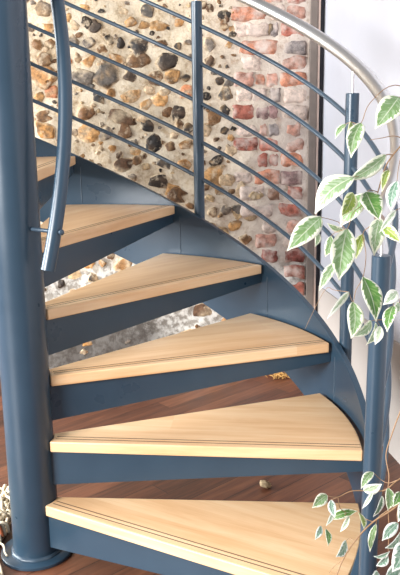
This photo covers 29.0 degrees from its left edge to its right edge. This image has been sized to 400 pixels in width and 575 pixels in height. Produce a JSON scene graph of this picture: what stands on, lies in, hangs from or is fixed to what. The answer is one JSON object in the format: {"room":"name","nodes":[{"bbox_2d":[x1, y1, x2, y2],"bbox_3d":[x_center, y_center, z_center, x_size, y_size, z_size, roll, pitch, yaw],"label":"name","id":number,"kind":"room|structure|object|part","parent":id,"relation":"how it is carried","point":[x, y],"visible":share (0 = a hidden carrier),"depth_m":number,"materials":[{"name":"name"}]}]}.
{"room":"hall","nodes":[
{"label":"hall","id":0,"kind":"room"},
{"bbox_2d":[27,0,310,372],"bbox_3d":[-1.086,-1.000,3.900,3.275,3.046,0.328,-1,13,0],"label":"wall","id":1,"kind":"structure","parent":0,"point":[234,19],"depth_m":3.79,"materials":[{"name":"stone"}]},
{"bbox_2d":[306,0,318,305],"bbox_3d":[0.551,-1.007,3.769,0.037,3.000,0.032,-1,13,0],"label":"trim","id":2,"kind":"structure","parent":1,"relation":"attached to","point":[313,47],"depth_m":3.82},
{"bbox_2d":[0,373,399,574],"bbox_3d":[-0.813,0.865,2.549,5.800,0.060,6.400,2,13,13],"label":"floor","id":3,"kind":"structure","parent":0,"point":[296,487],"depth_m":2.91,"materials":[{"name":"brown wood"}]},
{"bbox_2d":[0,484,11,574],"bbox_3d":[-1.043,0.817,2.512,0.966,0.055,0.845,2,13,13],"label":"plant","id":4,"kind":"object","parent":3,"relation":"on","point":[5,512],"visible":0.85,"depth_m":2.64,"materials":[{"name":"white plant"}]},
{"bbox_2d":[0,0,399,574],"bbox_3d":[-0.447,-0.792,2.454,2.160,3.200,1.475,2,13,13],"label":"spiral staircase","id":5,"kind":"structure","parent":3,"relation":"on","point":[89,212],"depth_m":2.38,"materials":[{"name":"metal"}]},
{"bbox_3d":[-0.432,-0.159,2.166,0.125,0.012,0.012,8,16,35],"label":"bracket rod","id":6,"kind":"part","parent":5,"relation":"part of","materials":[{"name":"metal"}]},
{"bbox_3d":[-0.529,-0.350,2.761,0.008,0.115,0.955,-1,13,0],"label":"plate","id":7,"kind":"part","parent":5,"relation":"part of","materials":[{"name":"blue paint"}]},
{"bbox_3d":[-0.509,-1.021,2.102,0.369,1.932,0.232,9,16,36],"label":"handrail","id":8,"kind":"part","parent":5,"relation":"part of","materials":[{"name":"metal"}]},
{"bbox_3d":[-0.305,-0.147,2.755,0.008,0.115,0.955,5,14,23],"label":"plate","id":9,"kind":"part","parent":5,"relation":"part of","materials":[{"name":"blue paint"}]},
{"bbox_3d":[-0.054,0.804,2.177,0.955,0.115,0.008,6,15,29],"label":"plate","id":10,"kind":"part","parent":5,"relation":"part of","materials":[{"name":"blue paint"}]},
{"bbox_3d":[-0.120,0.076,2.666,0.955,0.115,0.008,-12,17,-41],"label":"plate","id":11,"kind":"part","parent":5,"relation":"part of","materials":[{"name":"blue paint"}]},
{"bbox_3d":[-0.006,0.314,2.517,0.955,0.115,0.008,-5,14,-18],"label":"plate","id":12,"kind":"part","parent":5,"relation":"part of","materials":[{"name":"blue paint"}]},
{"bbox_3d":[-0.006,-0.557,3.104,0.043,1.122,0.043,2,13,13],"label":"baluster post","id":13,"kind":"part","parent":5,"relation":"part of","materials":[{"name":"metal"}]},
{"bbox_3d":[0.017,0.559,2.341,0.955,0.115,0.008,0,13,6],"label":"plate","id":14,"kind":"part","parent":5,"relation":"part of","materials":[{"name":"blue paint"}]},
{"bbox_3d":[-0.292,-0.359,2.682,2.156,1.523,1.092,6,15,27],"label":"rail","id":15,"kind":"part","parent":5,"relation":"part of","materials":[{"name":"metal"}]},
{"bbox_3d":[-0.294,-0.502,2.649,2.156,1.523,1.092,6,15,27],"label":"rail","id":16,"kind":"part","parent":5,"relation":"part of","materials":[{"name":"metal"}]},
{"bbox_3d":[-0.297,-0.649,2.615,2.156,1.523,1.092,6,15,27],"label":"rail","id":17,"kind":"part","parent":5,"relation":"part of","materials":[{"name":"metal"}]},
{"bbox_3d":[-0.299,-0.796,2.581,2.156,1.523,1.092,6,15,27],"label":"rail","id":18,"kind":"part","parent":5,"relation":"part of","materials":[{"name":"metal"}]},
{"bbox_3d":[-0.301,-0.936,2.549,2.156,1.523,1.092,6,15,27],"label":"rail","id":19,"kind":"part","parent":5,"relation":"part of","materials":[{"name":"metal"}]},
{"bbox_3d":[-0.301,-1.107,2.510,2.181,1.545,1.115,6,15,27],"label":"handrail","id":20,"kind":"part","parent":5,"relation":"part of","materials":[{"name":"silver metal"}]},
{"bbox_3d":[0.492,-0.070,2.574,0.043,1.122,0.043,2,13,13],"label":"baluster post","id":21,"kind":"part","parent":5,"relation":"part of","materials":[{"name":"metal"}]},
{"bbox_3d":[0.412,0.439,1.851,0.043,1.045,0.066,6,15,28],"label":"baluster post","id":22,"kind":"part","parent":5,"relation":"part of","materials":[{"name":"metal"}]},
{"bbox_2d":[259,480,271,488],"bbox_3d":[0.242,0.730,2.862,0.046,0.030,0.038,2,13,13],"label":"pebble","id":23,"kind":"object","parent":3,"relation":"on","point":[263,483],"visible":1,"depth_m":2.85,"materials":[{"name":"beige stone"}]},
{"bbox_2d":[265,372,289,378],"bbox_3d":[0.415,0.447,4.036,0.221,0.049,0.125,2,13,13],"label":"tuft","id":24,"kind":"object","parent":3,"relation":"on","point":[280,374],"visible":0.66,"depth_m":4.01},
{"bbox_2d":[287,85,399,574],"bbox_3d":[0.439,0.305,1.486,0.556,1.470,0.356,-9,15,-32],"label":"potted plant","id":25,"kind":"object","parent":3,"relation":"on","point":[344,248],"visible":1,"depth_m":1.38,"materials":[{"name":"plant"}]},
{"bbox_2d":[318,0,399,342],"bbox_3d":[0.930,-0.626,2.087,0.120,3.000,3.600,-3,13,-8],"label":"wall","id":26,"kind":"structure","parent":0,"point":[369,29],"depth_m":3.31,"materials":[{"name":"white paint"}]},
{"bbox_2d":[313,0,320,307],"bbox_3d":[0.576,-1.009,3.776,0.012,3.000,0.036,-1,13,0],"label":"trim","id":27,"kind":"structure","parent":26,"relation":"attached to","point":[319,3],"depth_m":3.81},
{"bbox_2d":[315,0,323,311],"bbox_3d":[0.590,-1.014,3.796,0.015,3.000,0.056,-1,13,0],"label":"trim","id":28,"kind":"structure","parent":26,"relation":"attached to","point":[322,1],"depth_m":3.82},
{"bbox_2d":[318,285,399,463],"bbox_3d":[0.887,0.609,2.351,0.008,0.475,3.580,-3,13,-8],"label":"wall","id":29,"kind":"structure","parent":26,"relation":"attached to","point":[327,301],"depth_m":3.38,"materials":[{"name":"beige paint"}]}
]}

